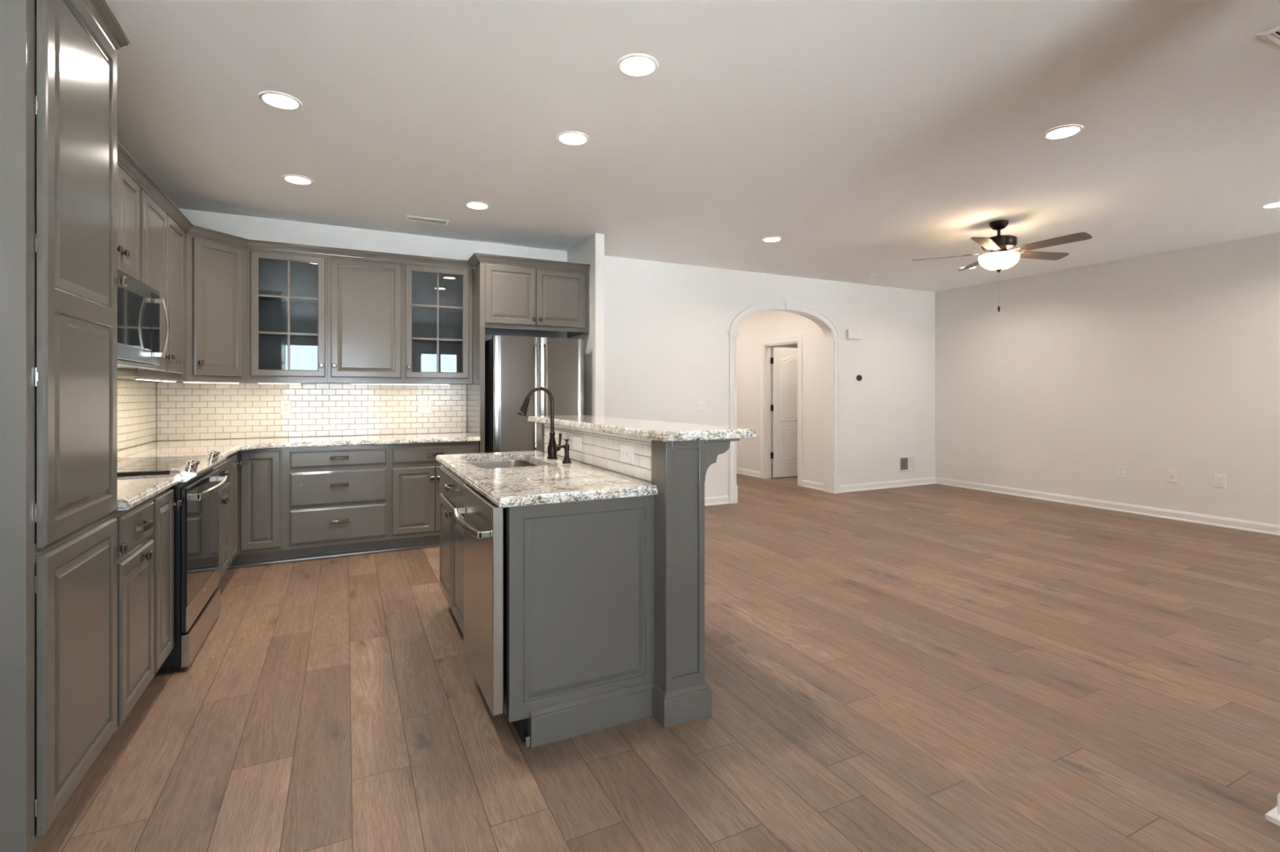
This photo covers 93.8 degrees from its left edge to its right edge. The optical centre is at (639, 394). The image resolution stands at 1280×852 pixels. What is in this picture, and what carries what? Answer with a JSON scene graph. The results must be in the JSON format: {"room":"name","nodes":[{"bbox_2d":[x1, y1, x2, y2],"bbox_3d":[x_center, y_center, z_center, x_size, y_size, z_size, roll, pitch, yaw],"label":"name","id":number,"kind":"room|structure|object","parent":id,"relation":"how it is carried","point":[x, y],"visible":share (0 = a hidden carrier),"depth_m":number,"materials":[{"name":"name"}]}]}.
{"room":"open-plan kitchen","nodes":[
{"label":"open-plan kitchen","id":0,"kind":"room"},
{"bbox_2d":[177,208,934,497],"bbox_3d":[0.148,-0.094,6.640,9.020,2.740,0.130,0,0,-26],"label":"wall","id":1,"kind":"structure","parent":0,"point":[667,325],"depth_m":6.90,"materials":[{"name":"white paint"}]},
{"bbox_2d":[136,233,249,382],"bbox_3d":[-3.337,-0.630,4.505,0.636,1.068,0.627,0,0,-26],"label":"upper cabinet","id":2,"kind":"object","parent":1,"relation":"attached to","point":[216,272],"visible":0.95,"depth_m":4.41,"materials":[{"name":"grey wood"}]},
{"bbox_2d":[182,381,239,383],"bbox_3d":[-3.168,-0.090,4.432,0.036,0.012,0.400,0,0,19],"label":"light","id":3,"kind":"object","parent":2,"relation":"attached to","point":[218,382],"visible":0.99,"depth_m":4.41,"materials":[{"name":"white plastic"}]},
{"bbox_2d":[117,142,472,268],"bbox_3d":[-2.511,-1.165,3.812,1.493,0.062,3.479,0,0,10],"label":"crown molding","id":4,"kind":"structure","parent":2,"relation":"attached to","point":[125,160],"depth_m":4.61,"materials":[{"name":"grey wood"}]},
{"bbox_2d":[247,248,328,383],"bbox_3d":[-2.862,-0.630,4.888,0.554,1.068,0.357,0,0,-26],"label":"upper cabinet","id":5,"kind":"object","parent":1,"relation":"attached to","point":[287,291],"visible":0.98,"depth_m":4.96,"materials":[{"name":"grey wood"}]},
{"bbox_2d":[257,382,301,384],"bbox_3d":[-2.884,-0.090,4.795,0.300,0.012,0.036,0,0,-26],"label":"light","id":6,"kind":"object","parent":5,"relation":"attached to","point":[258,382],"visible":0.92,"depth_m":4.77,"materials":[{"name":"white plastic"}]},
{"bbox_2d":[258,293,317,303],"bbox_3d":[-2.877,-0.784,4.920,0.516,0.016,0.268,0,0,-26],"label":"shelf","id":7,"kind":"object","parent":5,"relation":"attached to","point":[262,300],"depth_m":4.96,"materials":[{"name":"grey paint"}]},
{"bbox_2d":[258,330,317,337],"bbox_3d":[-2.877,-0.492,4.920,0.516,0.016,0.268,0,0,-26],"label":"shelf","id":8,"kind":"object","parent":5,"relation":"attached to","point":[260,335],"depth_m":4.95,"materials":[{"name":"grey paint"}]},
{"bbox_2d":[155,382,466,440],"bbox_3d":[-2.703,0.133,5.162,2.358,0.456,0.009,0,0,-26],"label":"tile backsplash","id":9,"kind":"structure","parent":1,"relation":"attached to","point":[184,411],"depth_m":5.08,"materials":[{"name":"beige tile"}]},
{"bbox_2d":[280,400,291,415],"bbox_3d":[-2.972,0.111,5.021,0.080,0.125,0.009,0,0,-26],"label":"wall outlet","id":10,"kind":"object","parent":9,"relation":"attached to","point":[285,405],"visible":1,"depth_m":5.02,"materials":[{"name":"white plastic"}]},
{"bbox_2d":[417,400,431,413],"bbox_3d":[-1.976,0.116,5.505,0.122,0.125,0.017,0,0,-26],"label":"wall switch","id":11,"kind":"object","parent":9,"relation":"attached to","point":[424,406],"visible":1,"depth_m":5.51,"materials":[{"name":"white plastic"}]},
{"bbox_2d":[327,255,403,383],"bbox_3d":[-2.354,-0.630,5.138,0.574,1.068,0.357,0,0,-26],"label":"upper cabinet","id":12,"kind":"object","parent":1,"relation":"attached to","point":[365,297],"visible":0.99,"depth_m":5.00,"materials":[{"name":"grey wood"}]},
{"bbox_2d":[351,382,448,385],"bbox_3d":[-2.071,-0.090,5.194,0.790,0.012,0.036,0,0,-26],"label":"light","id":13,"kind":"object","parent":12,"relation":"attached to","point":[351,383],"visible":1,"depth_m":5.16,"materials":[{"name":"white plastic"}]},
{"bbox_2d":[402,262,472,384],"bbox_3d":[-1.832,-0.630,5.394,0.586,1.068,0.357,0,0,-26],"label":"upper cabinet","id":14,"kind":"object","parent":1,"relation":"attached to","point":[437,300],"visible":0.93,"depth_m":5.47,"materials":[{"name":"grey wood"}]},
{"bbox_2d":[412,303,462,312],"bbox_3d":[-1.847,-0.784,5.425,0.548,0.016,0.268,0,0,-26],"label":"shelf","id":15,"kind":"object","parent":14,"relation":"attached to","point":[415,308],"depth_m":5.48,"materials":[{"name":"grey paint"}]},
{"bbox_2d":[412,337,462,342],"bbox_3d":[-1.847,-0.492,5.425,0.548,0.016,0.268,0,0,-26],"label":"shelf","id":16,"kind":"object","parent":14,"relation":"attached to","point":[413,340],"depth_m":5.49,"materials":[{"name":"grey paint"}]},
{"bbox_2d":[696,400,705,411],"bbox_3d":[0.695,0.130,6.827,0.120,0.118,0.017,0,0,-26],"label":"wall switch","id":17,"kind":"object","parent":1,"relation":"attached to","point":[700,405],"visible":1,"depth_m":6.83,"materials":[{"name":"white plastic"}]},
{"bbox_2d":[704,495,729,506],"bbox_3d":[0.355,1.228,6.235,1.895,0.095,0.780,0,0,-26],"label":"baseboard","id":18,"kind":"structure","parent":1,"relation":"attached to","point":[723,500],"depth_m":6.91,"materials":[{"name":"white wood"}]},
{"bbox_2d":[727,297,843,503],"bbox_3d":[1.784,0.045,7.430,1.762,2.462,0.214,0,0,-26],"label":"trim","id":19,"kind":"structure","parent":1,"relation":"attached to","point":[832,478],"depth_m":7.70,"materials":[{"name":"white wood"}]},
{"bbox_2d":[846,329,862,339],"bbox_3d":[2.812,-0.784,7.852,0.250,0.120,0.042,0,0,-26],"label":"door chime","id":20,"kind":"object","parent":1,"relation":"attached to","point":[851,334],"visible":1,"depth_m":7.82,"materials":[{"name":"white plastic"}]},
{"bbox_2d":[856,374,862,381],"bbox_3d":[2.898,-0.216,7.902,0.080,0.080,0.028,0,0,-26],"label":"thermostat","id":21,"kind":"object","parent":1,"relation":"attached to","point":[859,378],"visible":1,"depth_m":7.89,"materials":[{"name":"black plastic"}]},
{"bbox_2d":[891,452,895,461],"bbox_3d":[3.478,0.854,8.198,0.078,0.125,0.009,0,0,-26],"label":"wall outlet","id":22,"kind":"object","parent":1,"relation":"attached to","point":[893,454],"visible":1,"depth_m":8.19,"materials":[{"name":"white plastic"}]},
{"bbox_2d":[898,455,915,471],"bbox_3d":[3.715,0.964,8.315,0.330,0.216,0.008,0,0,-26],"label":"air vent","id":23,"kind":"object","parent":1,"relation":"in","point":[906,464],"visible":1,"depth_m":8.31,"materials":[{"name":"white plastic"}]},
{"bbox_2d":[567,233,604,416],"bbox_3d":[-0.535,-0.094,5.798,0.090,2.740,0.780,0,0,-26],"label":"wall","id":24,"kind":"structure","parent":0,"point":[590,251],"depth_m":5.46,"materials":[{"name":"white paint"}]},
{"bbox_2d":[32,463,1279,851],"bbox_3d":[1.434,1.276,4.158,8.900,0.001,11.400,0,0,-26],"label":"floor","id":25,"kind":"structure","parent":0,"point":[931,668],"depth_m":2.43,"materials":[{"name":"brown wood"}]},
{"bbox_2d":[0,0,130,851],"bbox_3d":[-1.924,0.020,1.651,0.657,2.512,0.691,0,0,-26],"label":"pantry cabinet","id":26,"kind":"object","parent":25,"relation":"on","point":[59,280],"visible":1,"depth_m":1.60,"materials":[{"name":"grey wood"}]},
{"bbox_2d":[87,497,154,772],"bbox_3d":[-2.148,0.838,2.118,0.667,0.876,0.425,0,0,-26],"label":"base cabinet","id":27,"kind":"object","parent":25,"relation":"on","point":[135,566],"visible":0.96,"depth_m":2.20,"materials":[{"name":"grey wood"}]},
{"bbox_2d":[116,474,182,511],"bbox_3d":[-2.224,0.381,2.260,0.657,0.037,0.744,0,0,-26],"label":"countertop","id":28,"kind":"structure","parent":27,"relation":"on","point":[133,491],"depth_m":2.37,"materials":[{"name":"beige stone"}]},
{"bbox_2d":[150,487,181,680],"bbox_3d":[-2.314,0.838,2.450,0.662,0.876,0.311,0,0,-26],"label":"base cabinet","id":29,"kind":"object","parent":25,"relation":"on","point":[162,536],"visible":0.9,"depth_m":2.54,"materials":[{"name":"grey wood"}]},
{"bbox_2d":[117,450,227,671],"bbox_3d":[-2.513,0.795,2.967,0.728,0.961,0.776,0,0,-26],"label":"range","id":30,"kind":"object","parent":25,"relation":"on","point":[197,592],"visible":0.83,"depth_m":2.89,"materials":[{"name":"silver metal"}]},
{"bbox_2d":[117,455,204,472],"bbox_3d":[-2.565,0.350,2.942,0.570,0.008,0.728,0,0,-26],"label":"glass cooktop","id":31,"kind":"object","parent":30,"relation":"in","point":[166,463],"depth_m":3.01,"materials":[{"name":"black glass"}]},
{"bbox_2d":[213,457,230,581],"bbox_3d":[-2.876,0.838,3.600,0.667,0.876,0.669,0,0,-26],"label":"base cabinet","id":32,"kind":"object","parent":25,"relation":"on","point":[224,468],"visible":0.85,"depth_m":3.81,"materials":[{"name":"grey wood"}]},
{"bbox_2d":[117,432,479,458],"bbox_3d":[-2.337,0.381,4.417,2.356,0.037,1.669,0,0,-26],"label":"countertop","id":33,"kind":"structure","parent":32,"relation":"on","point":[227,447],"depth_m":4.56,"materials":[{"name":"beige stone"}]},
{"bbox_2d":[227,448,283,568],"bbox_3d":[-3.140,0.838,4.398,0.897,0.876,0.992,0,0,-26],"label":"base cabinet","id":34,"kind":"object","parent":25,"relation":"on","point":[255,480],"visible":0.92,"depth_m":4.42,"materials":[{"name":"grey wood"}]},
{"bbox_2d":[282,444,389,561],"bbox_3d":[-2.476,0.838,4.908,0.742,0.876,0.662,0,0,-26],"label":"base cabinet","id":35,"kind":"object","parent":25,"relation":"on","point":[335,500],"visible":1,"depth_m":4.64,"materials":[{"name":"grey wood"}]},
{"bbox_2d":[388,441,479,551],"bbox_3d":[-1.823,0.838,5.229,0.710,0.876,0.662,0,0,-26],"label":"base cabinet","id":36,"kind":"object","parent":25,"relation":"on","point":[415,491],"visible":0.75,"depth_m":4.91,"materials":[{"name":"grey wood"}]},
{"bbox_2d":[439,465,466,634],"bbox_3d":[-0.731,0.838,3.270,0.639,0.876,0.985,0,0,-26],"label":"base cabinet","id":37,"kind":"object","parent":25,"relation":"on","point":[451,486],"visible":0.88,"depth_m":3.15,"materials":[{"name":"grey wood"}]},
{"bbox_2d":[435,450,657,507],"bbox_3d":[-0.568,0.381,2.987,0.650,0.037,1.667,0,0,-26],"label":"countertop","id":38,"kind":"structure","parent":37,"relation":"on","point":[553,481],"depth_m":2.52,"materials":[{"name":"beige stone"}]},
{"bbox_2d":[468,460,537,468],"bbox_3d":[-0.748,0.501,3.281,0.404,0.200,0.674,0,0,-26],"label":"sink","id":39,"kind":"object","parent":38,"relation":"in","point":[503,464],"visible":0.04,"depth_m":3.59,"materials":[{"name":"silver metal"}]},
{"bbox_2d":[517,386,561,459],"bbox_3d":[-0.560,0.160,3.327,0.240,0.404,0.079,0,0,-28],"label":"faucet","id":40,"kind":"object","parent":38,"relation":"on","point":[552,451],"visible":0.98,"depth_m":3.35,"materials":[{"name":"brown metal"}]},
{"bbox_2d":[555,439,571,463],"bbox_3d":[-0.403,0.299,3.145,0.089,0.126,0.048,0,0,-36],"label":"soap dispenser","id":41,"kind":"object","parent":38,"relation":"on","point":[566,460],"visible":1,"depth_m":3.15,"materials":[{"name":"brown metal"}]},
{"bbox_2d":[453,484,526,742],"bbox_3d":[-0.431,0.840,2.525,0.647,0.872,0.597,0,0,-26],"label":"dishwasher","id":42,"kind":"object","parent":25,"relation":"on","point":[484,524],"visible":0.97,"depth_m":2.23,"materials":[{"name":"silver metal"}]},
{"bbox_2d":[466,253,590,453],"bbox_3d":[-1.079,0.041,5.580,1.042,2.470,0.686,0,0,-26],"label":"tall cabinet","id":43,"kind":"object","parent":25,"relation":"on","point":[513,296],"visible":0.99,"depth_m":5.30,"materials":[{"name":"grey wood"}]},
{"bbox_2d":[484,335,583,453],"bbox_3d":[-1.014,0.386,5.527,0.818,1.770,0.783,0,0,-26],"label":"refrigerator","id":44,"kind":"object","parent":25,"relation":"on","point":[514,366],"visible":0.51,"depth_m":5.20,"materials":[{"name":"grey metal"}]},
{"bbox_2d":[507,495,655,747],"bbox_3d":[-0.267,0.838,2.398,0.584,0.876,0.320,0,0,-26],"label":"island end panel","id":45,"kind":"object","parent":25,"relation":"on","point":[580,574],"visible":0.91,"depth_m":2.26,"materials":[{"name":"grey wood"}]},
{"bbox_2d":[536,422,711,728],"bbox_3d":[-0.203,0.728,3.131,0.215,1.096,1.780,0,0,-26],"label":"support column","id":46,"kind":"structure","parent":25,"relation":"on","point":[681,694],"depth_m":2.36,"materials":[{"name":"grey wood"}]},
{"bbox_2d":[543,423,651,482],"bbox_3d":[-0.273,0.271,3.111,0.012,0.182,1.511,0,0,-26],"label":"tile backsplash","id":47,"kind":"structure","parent":46,"relation":"attached to","point":[602,450],"depth_m":2.88,"materials":[{"name":"beige tile"}]},
{"bbox_2d":[573,435,582,452],"bbox_3d":[-0.341,0.266,3.233,0.008,0.078,0.128,0,0,-26],"label":"wall switch","id":48,"kind":"object","parent":47,"relation":"attached to","point":[577,441],"visible":1,"depth_m":3.21,"materials":[{"name":"white plastic"}]},
{"bbox_2d":[620,444,633,464],"bbox_3d":[-0.060,0.266,2.660,0.009,0.078,0.128,0,0,-26],"label":"wall outlet","id":49,"kind":"object","parent":47,"relation":"attached to","point":[626,451],"visible":1,"depth_m":2.65,"materials":[{"name":"white plastic"}]},
{"bbox_2d":[626,450,629,458],"bbox_3d":[-0.054,0.266,2.641,0.003,0.034,0.026,0,0,-26],"label":"receptacle","id":50,"kind":"object","parent":49,"relation":"attached to","point":[627,451],"depth_m":2.64,"materials":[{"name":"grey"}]},
{"bbox_2d":[527,415,756,441],"bbox_3d":[-0.132,0.161,3.191,0.433,0.037,1.875,0,0,-26],"label":"bar","id":51,"kind":"object","parent":46,"relation":"on","point":[661,431],"visible":1,"depth_m":2.58,"materials":[{"name":"beige stone"}]},
{"bbox_2d":[704,439,739,481],"bbox_3d":[0.314,0.266,2.463,0.165,0.171,0.099,0,0,-26],"label":"corbel","id":52,"kind":"object","parent":46,"relation":"attached to","point":[713,448],"visible":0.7,"depth_m":2.41,"materials":[{"name":"grey wood"}]},
{"bbox_2d":[105,0,1279,292],"bbox_3d":[1.434,-1.514,4.158,9.140,0.100,11.640,0,0,-26],"label":"ceiling","id":53,"kind":"structure","parent":0,"point":[864,136],"depth_m":3.27,"materials":[{"name":"white paint"}]},
{"bbox_2d":[257,90,302,110],"bbox_3d":[-1.790,-1.460,2.981,0.188,0.007,0.188,0,0,-26],"label":"recessed light","id":54,"kind":"object","parent":53,"relation":"in","point":[277,100],"visible":1,"depth_m":2.98,"materials":[{"name":"white plastic"}]},
{"bbox_2d":[281,174,313,185],"bbox_3d":[-2.332,-1.460,4.080,0.188,0.007,0.188,0,0,-26],"label":"recessed light","id":55,"kind":"object","parent":53,"relation":"in","point":[293,179],"visible":1,"depth_m":4.07,"materials":[{"name":"white plastic"}]},
{"bbox_2d":[405,215,448,225],"bbox_3d":[-1.787,-1.460,5.027,0.330,0.007,0.130,0,0,-26],"label":"ceiling vent","id":56,"kind":"object","parent":53,"relation":"in","point":[408,217],"visible":1,"depth_m":5.01,"materials":[{"name":"white plastic"}]},
{"bbox_2d":[464,201,489,209],"bbox_3d":[-1.260,-1.460,4.635,0.188,0.007,0.188,0,0,-26],"label":"recessed light","id":57,"kind":"object","parent":53,"relation":"in","point":[473,205],"visible":1,"depth_m":4.62,"materials":[{"name":"white plastic"}]},
{"bbox_2d":[555,130,589,146],"bbox_3d":[-0.384,-1.460,3.420,0.188,0.007,0.188,0,0,-26],"label":"recessed light","id":58,"kind":"object","parent":53,"relation":"in","point":[568,138],"visible":1,"depth_m":3.41,"materials":[{"name":"white plastic"}]},
{"bbox_2d":[616,53,658,77],"bbox_3d":[-0.011,-1.460,2.663,0.188,0.007,0.188,0,0,-26],"label":"recessed light","id":59,"kind":"object","parent":53,"relation":"in","point":[636,64],"visible":1,"depth_m":2.65,"materials":[{"name":"white plastic"}]},
{"bbox_2d":[761,236,782,242],"bbox_3d":[1.244,-1.460,5.649,0.188,0.007,0.188,0,0,-26],"label":"recessed light","id":60,"kind":"object","parent":53,"relation":"in","point":[770,239],"visible":1,"depth_m":5.64,"materials":[{"name":"white plastic"}]},
{"bbox_2d":[911,219,1092,311],"bbox_3d":[3.080,-1.083,5.062,1.298,0.762,1.263,0,0,-26],"label":"ceiling fan","id":61,"kind":"object","parent":53,"relation":"hanging from","point":[999,259],"visible":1,"depth_m":4.99,"materials":[{"name":"brown wood"}]},
{"bbox_2d":[1042,124,1083,139],"bbox_3d":[2.357,-1.460,3.338,0.188,0.007,0.188,0,0,-26],"label":"recessed light","id":62,"kind":"object","parent":53,"relation":"in","point":[1067,131],"visible":1,"depth_m":3.33,"materials":[{"name":"white plastic"}]},
{"bbox_2d":[1256,25,1279,48],"bbox_3d":[2.745,-1.459,2.351,0.360,0.009,0.360,0,0,-26],"label":"ceiling vent","id":63,"kind":"object","parent":53,"relation":"in","point":[1272,36],"visible":1,"depth_m":2.43,"materials":[{"name":"white plastic"}]},
{"bbox_2d":[1260,200,1279,208],"bbox_3d":[4.905,-1.460,4.604,0.188,0.007,0.188,0,0,-26],"label":"recessed light","id":64,"kind":"object","parent":53,"relation":"in","point":[1276,204],"visible":1,"depth_m":4.62,"materials":[{"name":"white plastic"}]},
{"bbox_2d":[736,311,824,483],"bbox_3d":[1.899,-0.094,9.155,0.120,2.740,2.840,0,0,-26],"label":"wall","id":65,"kind":"structure","parent":0,"point":[762,325],"depth_m":8.78,"materials":[{"name":"white paint"}]},
{"bbox_2d":[736,466,823,491],"bbox_3d":[1.103,1.228,8.781,1.640,0.095,2.809,0,0,-26],"label":"baseboard","id":66,"kind":"structure","parent":65,"relation":"attached to","point":[809,484],"depth_m":8.28,"materials":[{"name":"white wood"}]},
{"bbox_2d":[760,334,802,486],"bbox_3d":[2.432,0.224,8.904,0.896,2.105,0.930,0,0,-26],"label":"door","id":67,"kind":"structure","parent":65,"relation":"in","point":[786,407],"depth_m":9.09,"materials":[{"name":"white wood"}]},
{"bbox_2d":[771,343,795,463],"bbox_3d":[1.251,-0.094,10.485,3.650,2.740,0.120,0,0,-26],"label":"wall","id":68,"kind":"structure","parent":0,"point":[787,345],"depth_m":10.99,"materials":[{"name":"white paint"}]},
{"bbox_2d":[795,232,1279,524],"bbox_3d":[5.482,-0.094,6.146,0.120,2.740,11.400,0,0,-26],"label":"wall","id":69,"kind":"structure","parent":0,"point":[1150,366],"depth_m":6.49,"materials":[{"name":"white paint"}]},
{"bbox_2d":[840,476,1279,536],"bbox_3d":[5.260,1.228,4.383,1.833,0.095,8.430,0,0,-26],"label":"baseboard","id":70,"kind":"structure","parent":69,"relation":"attached to","point":[1226,522],"depth_m":6.80,"materials":[{"name":"white wood"}]},
{"bbox_2d":[1116,466,1124,477],"bbox_3d":[5.230,0.841,6.512,0.009,0.122,0.080,0,0,-26],"label":"wall outlet","id":71,"kind":"object","parent":69,"relation":"attached to","point":[1120,469],"visible":1,"depth_m":6.51,"materials":[{"name":"white plastic"}]},
{"bbox_2d":[1167,470,1177,483],"bbox_3d":[5.426,0.839,6.107,0.014,0.120,0.078,0,0,-26],"label":"cable jack","id":72,"kind":"object","parent":69,"relation":"attached to","point":[1171,475],"visible":1,"depth_m":6.10,"materials":[{"name":"white plastic"}]},
{"bbox_2d":[1214,474,1226,488],"bbox_3d":[5.594,0.838,5.772,0.009,0.125,0.082,0,0,-26],"label":"wall outlet","id":73,"kind":"object","parent":69,"relation":"attached to","point":[1220,480],"visible":1,"depth_m":5.77,"materials":[{"name":"white plastic"}]},
{"bbox_3d":[2.163,-0.094,1.533,0.205,2.740,0.645,0,0,-26],"label":"wall","id":74,"kind":"structure","parent":0,"visible":0},
{"bbox_2d":[1265,792,1279,826],"bbox_3d":[2.136,1.227,1.542,0.245,0.098,0.685,0,0,-26],"label":"baseboard","id":75,"kind":"structure","parent":74,"relation":"attached to","point":[1273,816],"depth_m":1.78,"materials":[{"name":"white wood"}]},
{"bbox_3d":[-1.960,-0.094,0.837,0.120,2.740,8.430,0,0,-26],"label":"wall","id":76,"kind":"structure","parent":0,"visible":0},
{"bbox_2d":[117,164,139,279],"bbox_3d":[-2.676,-0.869,2.852,0.367,0.590,0.709,0,0,-26],"label":"upper cabinet","id":77,"kind":"object","parent":76,"relation":"attached to","point":[128,191],"visible":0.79,"depth_m":3.04,"materials":[{"name":"grey wood"}]},
{"bbox_2d":[117,268,169,369],"bbox_3d":[-2.636,-0.352,2.898,0.473,0.436,0.752,0,0,-26],"label":"microwave","id":78,"kind":"object","parent":77,"relation":"attached to","point":[139,303],"visible":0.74,"depth_m":2.96,"materials":[{"name":"grey metal"}]},
{"bbox_2d":[117,379,155,450],"bbox_3d":[-3.054,0.133,3.214,0.009,0.456,3.188,0,0,-26],"label":"tile backsplash","id":79,"kind":"structure","parent":76,"relation":"attached to","point":[136,400],"depth_m":4.19,"materials":[{"name":"beige tile"}]},
{"bbox_2d":[117,186,186,380],"bbox_3d":[-3.076,-0.630,3.667,0.367,1.068,1.103,0,0,-26],"label":"upper cabinet","id":80,"kind":"object","parent":76,"relation":"attached to","point":[162,242],"visible":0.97,"depth_m":3.65,"materials":[{"name":"grey wood"}]},
{"bbox_2d":[134,377,177,382],"bbox_3d":[-3.023,-0.090,3.752,0.036,0.012,0.780,0,0,-26],"label":"light","id":81,"kind":"object","parent":80,"relation":"attached to","point":[135,378],"visible":1,"depth_m":3.68,"materials":[{"name":"white plastic"}]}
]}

